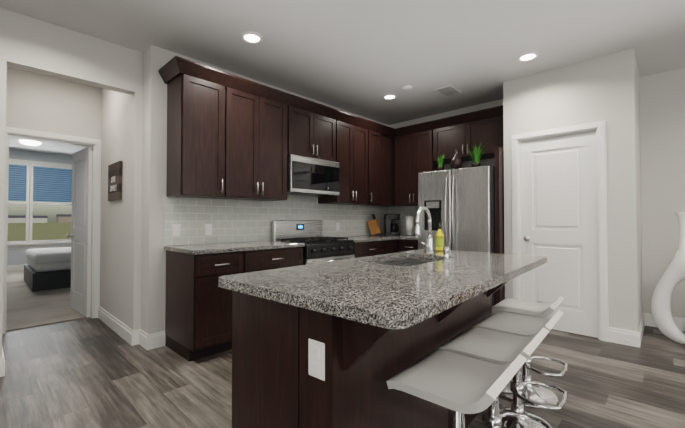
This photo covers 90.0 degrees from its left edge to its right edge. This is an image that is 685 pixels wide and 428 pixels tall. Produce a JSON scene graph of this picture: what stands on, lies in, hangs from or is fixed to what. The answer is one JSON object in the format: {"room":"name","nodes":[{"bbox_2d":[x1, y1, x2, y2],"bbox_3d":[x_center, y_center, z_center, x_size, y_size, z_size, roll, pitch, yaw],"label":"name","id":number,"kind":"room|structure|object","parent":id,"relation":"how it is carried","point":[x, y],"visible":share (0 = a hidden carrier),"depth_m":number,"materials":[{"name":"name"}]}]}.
{"room":"kitchen","nodes":[
{"label":"kitchen","id":0,"kind":"room"},
{"bbox_2d":[6,270,90,331],"bbox_3d":[-5.103,1.300,6.074,5.850,0.112,7.000,-1,-1,43],"label":"floor","id":1,"kind":"structure","parent":0,"point":[27,307],"depth_m":4.51,"materials":[{"name":"beige carpet"}]},
{"bbox_2d":[24,247,70,291],"bbox_3d":[-4.744,0.761,6.790,1.600,0.987,2.200,-1,-1,43],"label":"bed","id":2,"kind":"object","parent":1,"relation":"on","point":[47,268],"visible":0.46,"depth_m":5.67,"materials":[{"name":"grey fabric"}]},
{"bbox_2d":[0,317,684,427],"bbox_3d":[0.234,1.228,1.203,8.600,0.100,8.250,-1,-1,43],"label":"floor","id":3,"kind":"structure","parent":0,"point":[89,372],"depth_m":2.44,"materials":[{"name":"wood"}]},
{"bbox_2d":[165,250,252,361],"bbox_3d":[-1.231,0.771,3.131,0.625,0.876,0.510,-1,-1,43],"label":"base cabinet","id":4,"kind":"object","parent":3,"relation":"on","point":[198,313],"depth_m":2.88,"materials":[{"name":"brown wood"}]},
{"bbox_2d":[164,195,399,254],"bbox_3d":[-0.201,0.099,4.218,0.649,0.655,3.529,-1,-1,43],"label":"tile backsplash","id":5,"kind":"structure","parent":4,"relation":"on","point":[201,224],"depth_m":3.72,"materials":[{"name":"tile"}]},
{"bbox_2d":[367,214,380,234],"bbox_3d":[0.484,0.164,5.200,0.197,0.320,0.100,0,-1,23],"label":"knife block","id":6,"kind":"object","parent":5,"relation":"on","point":[374,226],"visible":1,"depth_m":5.16,"materials":[{"name":"brown wood"}]},
{"bbox_2d":[384,214,399,234],"bbox_3d":[0.772,0.165,5.356,0.221,0.330,0.180,0,-1,-2],"label":"coffee maker","id":7,"kind":"object","parent":5,"relation":"on","point":[390,228],"visible":1,"depth_m":5.27,"materials":[{"name":"black plastic"}]},
{"bbox_2d":[406,213,414,235],"bbox_3d":[1.037,0.158,5.243,0.148,0.339,0.150,-1,-1,43],"label":"paper towel holder","id":8,"kind":"object","parent":5,"relation":"on","point":[410,225],"visible":0.92,"depth_m":5.19,"materials":[{"name":"white paper"}]},
{"bbox_2d":[253,247,302,271],"bbox_3d":[-0.889,0.777,3.493,0.625,0.876,0.767,-1,-1,43],"label":"base cabinet","id":9,"kind":"object","parent":3,"relation":"on","point":[267,259],"depth_m":3.32,"materials":[{"name":"brown wood"}]},
{"bbox_2d":[272,220,354,264],"bbox_3d":[-0.316,0.638,4.009,0.689,1.130,0.752,-1,-1,43],"label":"range","id":10,"kind":"object","parent":3,"relation":"on","point":[318,248],"visible":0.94,"depth_m":3.96,"materials":[{"name":"silver metal"}]},
{"bbox_2d":[353,241,384,257],"bbox_3d":[0.140,0.795,4.582,0.625,0.876,0.697,-1,-1,43],"label":"base cabinet","id":11,"kind":"object","parent":3,"relation":"on","point":[362,249],"depth_m":4.35,"materials":[{"name":"brown wood"}]},
{"bbox_2d":[232,282,506,427],"bbox_3d":[0.296,0.750,1.808,0.840,0.875,1.551,-1,-1,41],"label":"kitchen island","id":12,"kind":"object","parent":3,"relation":"on","point":[335,344],"depth_m":1.27,"materials":[{"name":"brown wood"}]},
{"bbox_2d":[218,250,546,333],"bbox_3d":[0.413,0.293,1.866,0.910,0.037,1.880,-1,-1,41],"label":"island countertop","id":13,"kind":"structure","parent":12,"relation":"on","point":[398,291],"depth_m":1.35,"materials":[{"name":"grey stone"}]},
{"bbox_2d":[376,259,433,265],"bbox_3d":[0.401,0.422,2.126,0.400,0.212,0.650,-1,-1,41],"label":"sink","id":14,"kind":"object","parent":13,"relation":"in","point":[397,262],"depth_m":2.40,"materials":[{"name":"silver metal"}]},
{"bbox_2d":[415,206,449,262],"bbox_3d":[0.609,0.111,2.217,0.351,0.338,0.447,-1,-1,41],"label":"faucet","id":15,"kind":"object","parent":13,"relation":"on","point":[429,253],"depth_m":2.37,"materials":[{"name":"silver metal"}]},
{"bbox_2d":[435,223,443,250],"bbox_3d":[0.750,0.176,2.648,0.063,0.220,0.065,-1,-1,41],"label":"soap bottle","id":16,"kind":"object","parent":13,"relation":"on","point":[439,241],"visible":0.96,"depth_m":2.62,"materials":[{"name":"yellow plastic"}]},
{"bbox_2d":[385,240,400,253],"bbox_3d":[0.477,0.800,4.903,0.674,0.876,0.372,-1,-1,43],"label":"base cabinet","id":17,"kind":"object","parent":3,"relation":"on","point":[391,246],"depth_m":4.75,"materials":[{"name":"brown wood"}]},
{"bbox_2d":[401,240,417,251],"bbox_3d":[1.143,0.800,4.933,0.391,0.876,0.625,-1,-1,43],"label":"base cabinet","id":18,"kind":"object","parent":3,"relation":"on","point":[406,245],"depth_m":4.73,"materials":[{"name":"brown wood"}]},
{"bbox_2d":[400,206,417,239],"bbox_3d":[1.155,0.114,4.919,0.360,0.493,0.649,-1,-1,43],"label":"countertop","id":19,"kind":"structure","parent":18,"relation":"on","point":[405,211],"depth_m":5.47,"materials":[{"name":"stone"}]},
{"bbox_2d":[386,350,526,427],"bbox_3d":[0.448,0.860,1.272,0.420,0.636,0.390,-1,-1,41],"label":"stool","id":20,"kind":"object","parent":3,"relation":"on","point":[459,386],"visible":1,"depth_m":1.24,"materials":[{"name":"silver metal"}]},
{"bbox_2d":[418,143,495,305],"bbox_3d":[1.552,0.183,4.384,0.910,2.068,0.860,-1,-1,43],"label":"fridge","id":21,"kind":"object","parent":3,"relation":"on","point":[457,201],"visible":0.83,"depth_m":4.05,"materials":[{"name":"grey metal"}]},
{"bbox_2d":[438,327,551,427],"bbox_3d":[0.729,0.865,1.597,0.420,0.636,0.390,-1,-1,41],"label":"stool","id":22,"kind":"object","parent":3,"relation":"on","point":[492,346],"visible":0.85,"depth_m":1.59,"materials":[{"name":"silver metal"}]},
{"bbox_2d":[472,310,567,427],"bbox_3d":[1.004,0.870,1.914,0.420,0.636,0.390,-1,-1,41],"label":"stool","id":23,"kind":"object","parent":3,"relation":"on","point":[518,324],"visible":0.71,"depth_m":1.90,"materials":[{"name":"silver metal"}]},
{"bbox_2d":[492,296,567,407],"bbox_3d":[1.244,0.876,2.275,0.420,0.636,0.390,-1,-1,41],"label":"stool","id":24,"kind":"object","parent":3,"relation":"on","point":[543,395],"visible":0.69,"depth_m":2.23,"materials":[{"name":"white leather"}]},
{"bbox_2d":[650,212,684,344],"bbox_3d":[3.174,0.597,3.189,0.136,1.231,0.475,1,-1,-37],"label":"floor vase","id":25,"kind":"object","parent":3,"relation":"on","point":[672,277],"visible":1,"depth_m":3.22,"materials":[{"name":"white ceramic"}]},
{"bbox_2d":[0,7,684,357],"bbox_3d":[-1.889,-0.161,3.128,14.540,2.740,8.340,-1,-1,43],"label":"wall","id":26,"kind":"structure","parent":0,"point":[112,97],"depth_m":3.38,"materials":[{"name":"paint"}]},
{"bbox_2d":[0,356,4,376],"bbox_3d":[-3.601,1.114,1.387,0.016,0.135,3.186,-1,-1,43],"label":"baseboard","id":27,"kind":"structure","parent":26,"relation":"attached to","point":[2,360],"depth_m":2.53,"materials":[{"name":"white paint"}]},
{"bbox_2d":[7,264,23,270],"bbox_3d":[-7.114,1.219,7.976,0.016,0.135,7.000,-1,-1,43],"label":"baseboard","id":28,"kind":"structure","parent":26,"relation":"attached to","point":[9,267],"depth_m":7.70,"materials":[{"name":"white paint"}]},
{"bbox_2d":[7,159,71,248],"bbox_3d":[-7.234,-0.225,7.913,0.160,2.020,1.850,-1,-1,43],"label":"bedroom window","id":29,"kind":"structure","parent":26,"relation":"in","point":[28,242],"depth_m":7.92,"materials":[{"name":"white paint"}]},
{"bbox_2d":[8,164,71,201],"bbox_3d":[-7.226,-0.702,7.914,0.012,0.815,1.600,-1,-1,43],"label":"window blinds","id":30,"kind":"object","parent":29,"relation":"attached to","point":[52,184],"visible":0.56,"depth_m":8.07,"materials":[{"name":"blue plastic"}]},
{"bbox_2d":[2,126,100,333],"bbox_3d":[-3.230,0.165,3.813,0.169,2.110,0.880,-1,-1,43],"label":"door frame","id":31,"kind":"structure","parent":26,"relation":"attached to","point":[12,132],"depth_m":4.02,"materials":[{"name":"white paint"}]},
{"bbox_2d":[66,146,91,316],"bbox_3d":[-3.283,0.211,4.264,0.721,2.016,0.163,-1,-1,43],"label":"bedroom door","id":32,"kind":"structure","parent":26,"relation":"in","point":[80,235],"depth_m":4.21,"materials":[{"name":"white paint"}]},
{"bbox_2d":[108,161,122,200],"bbox_3d":[-2.398,-0.339,3.605,0.450,0.390,0.029,-1,-1,43],"label":"sign","id":33,"kind":"object","parent":26,"relation":"attached to","point":[115,181],"visible":1,"depth_m":3.55,"materials":[{"name":"brown wood"}]},
{"bbox_2d":[166,68,233,199],"bbox_3d":[-1.347,-0.696,3.237,0.344,1.068,0.468,-1,-1,43],"label":"upper cabinet","id":34,"kind":"object","parent":26,"relation":"attached to","point":[231,136],"depth_m":3.10,"materials":[{"name":"brown wood"}]},
{"bbox_2d":[172,223,339,235],"bbox_3d":[-0.816,0.166,4.019,0.008,0.115,2.257,-1,-1,43],"label":"electrical outlets","id":35,"kind":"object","parent":26,"relation":"attached to","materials":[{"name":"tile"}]},
{"bbox_2d":[234,84,293,200],"bbox_3d":[-0.979,-0.689,3.626,0.344,1.068,0.876,-1,-1,43],"label":"upper cabinet","id":36,"kind":"object","parent":26,"relation":"attached to","point":[263,125],"depth_m":3.53,"materials":[{"name":"brown wood"}]},
{"bbox_2d":[294,104,337,161],"bbox_3d":[-0.464,-0.932,4.175,0.344,0.564,0.760,-1,-1,43],"label":"upper cabinet","id":37,"kind":"object","parent":26,"relation":"attached to","point":[315,133],"depth_m":4.07,"materials":[{"name":"brown wood"}]},
{"bbox_2d":[287,154,338,196],"bbox_3d":[-0.440,-0.439,4.144,0.411,0.417,0.752,-1,-1,43],"label":"microwave","id":38,"kind":"object","parent":37,"relation":"attached to","point":[309,176],"visible":0.85,"depth_m":3.95,"materials":[{"name":"silver metal"}]},
{"bbox_2d":[318,116,373,204],"bbox_3d":[0.017,-0.672,4.680,0.344,1.068,0.776,-1,-1,43],"label":"upper cabinet","id":39,"kind":"object","parent":26,"relation":"attached to","point":[355,141],"depth_m":4.58,"materials":[{"name":"brown wood"}]},
{"bbox_2d":[358,128,381,205],"bbox_3d":[0.324,-0.667,5.004,0.344,1.068,0.388,-1,-1,43],"label":"upper cabinet","id":40,"kind":"object","parent":26,"relation":"attached to","point":[377,135],"depth_m":4.97,"materials":[{"name":"brown wood"}]},
{"bbox_2d":[382,132,393,206],"bbox_3d":[0.655,-0.662,5.355,0.344,1.068,0.716,-1,-1,43],"label":"upper cabinet","id":41,"kind":"object","parent":26,"relation":"attached to","point":[387,137],"depth_m":5.17,"materials":[{"name":"brown wood"}]},
{"bbox_2d":[394,128,443,206],"bbox_3d":[1.146,-0.665,5.146,0.650,1.068,0.346,-1,-1,43],"label":"upper cabinet","id":42,"kind":"object","parent":26,"relation":"attached to","point":[413,151],"depth_m":5.04,"materials":[{"name":"brown wood"}]},
{"bbox_2d":[434,112,503,163],"bbox_3d":[1.749,-0.976,4.580,1.009,0.465,0.346,-1,-1,43],"label":"upper cabinet","id":43,"kind":"object","parent":26,"relation":"attached to","point":[487,131],"depth_m":4.44,"materials":[{"name":"brown wood"}]},
{"bbox_2d":[520,131,597,337],"bbox_3d":[2.252,0.200,3.587,0.694,2.016,0.163,-1,-1,43],"label":"pantry door","id":44,"kind":"structure","parent":26,"relation":"in","point":[558,206],"depth_m":3.54,"materials":[{"name":"white paint"}]},
{"bbox_2d":[511,120,608,341],"bbox_3d":[2.258,0.161,3.603,0.850,2.110,0.146,-1,-1,43],"label":"door frame","id":45,"kind":"structure","parent":26,"relation":"attached to","point":[599,127],"depth_m":3.32,"materials":[{"name":"white paint"}]},
{"bbox_2d":[636,313,645,347],"bbox_3d":[2.987,1.146,3.421,0.016,0.135,0.886,-1,-1,43],"label":"baseboard","id":46,"kind":"structure","parent":26,"relation":"attached to","point":[639,334],"depth_m":3.27,"materials":[{"name":"white paint"}]},
{"bbox_2d":[646,313,684,331],"bbox_3d":[4.692,1.131,2.449,3.830,0.135,0.016,-1,-1,43],"label":"baseboard","id":47,"kind":"structure","parent":26,"relation":"attached to","point":[680,322],"depth_m":3.58,"materials":[{"name":"white paint"}]},
{"bbox_2d":[0,0,684,155],"bbox_3d":[-1.891,-1.580,3.222,14.600,0.100,8.400,-1,-1,43],"label":"ceiling","id":48,"kind":"structure","parent":0,"point":[360,57],"depth_m":2.99,"materials":[{"name":"paint"}]},
{"bbox_2d":[19,140,40,145],"bbox_3d":[-6.340,-1.435,6.957,0.340,0.069,0.340,-1,-1,43],"label":"light","id":49,"kind":"object","parent":48,"relation":"attached to","point":[30,142],"visible":1,"depth_m":6.87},
{"bbox_2d":[240,31,262,43],"bbox_3d":[-0.787,-1.527,2.976,0.196,0.011,0.196,-1,-1,43],"label":"recessed light","id":50,"kind":"object","parent":48,"relation":"in","point":[251,37],"visible":0.98,"depth_m":2.97,"materials":[{"name":"white paint"}]},
{"bbox_2d":[382,94,396,99],"bbox_3d":[0.608,-1.504,4.409,0.196,0.011,0.196,-1,-1,43],"label":"recessed light","id":51,"kind":"object","parent":48,"relation":"in","point":[389,96],"visible":0.98,"depth_m":4.39,"materials":[{"name":"white paint"}]},
{"bbox_2d":[402,85,412,90],"bbox_3d":[0.773,-1.501,4.074,0.118,0.029,0.120,-1,-1,43],"label":"smoke detector","id":52,"kind":"object","parent":48,"relation":"attached to","point":[407,87],"visible":1,"depth_m":4.05,"materials":[{"name":"white paint"}]},
{"bbox_2d":[435,85,461,96],"bbox_3d":[1.300,-1.506,4.195,0.200,0.015,0.320,-1,-1,43],"label":"ceiling vent","id":53,"kind":"object","parent":48,"relation":"in","point":[449,90],"visible":0.98,"depth_m":4.17,"materials":[{"name":"white metal"}]},
{"bbox_2d":[516,52,538,61],"bbox_3d":[1.799,-1.522,3.325,0.196,0.011,0.196,-1,-1,43],"label":"recessed light","id":54,"kind":"object","parent":48,"relation":"in","point":[527,56],"visible":0.96,"depth_m":3.31,"materials":[{"name":"white paint"}]},
{"label":"outside","id":55,"kind":"structure","parent":0,"visible":0},
{"bbox_2d":[8,222,70,240],"bbox_3d":[-99.207,3.625,121.134,289.070,0.150,280.000,-1,-1,43],"label":"ground","id":56,"kind":"structure","parent":55,"point":[57,230],"depth_m":45.88,"materials":[{"name":"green plant"}]},
{"bbox_2d":[8,215,47,222],"bbox_3d":[-160.040,2.558,173.489,8.600,3.661,15.712,-1,-1,43],"label":"building","id":57,"kind":"structure","parent":56,"relation":"on","point":[39,219],"materials":[{"name":"white"}]},
{"bbox_2d":[56,214,70,221],"bbox_3d":[-150.911,2.446,192.277,8.600,4.488,14.785,-1,-1,43],"label":"building","id":58,"kind":"structure","parent":56,"relation":"on","point":[59,217],"materials":[{"name":"white"}]}
]}

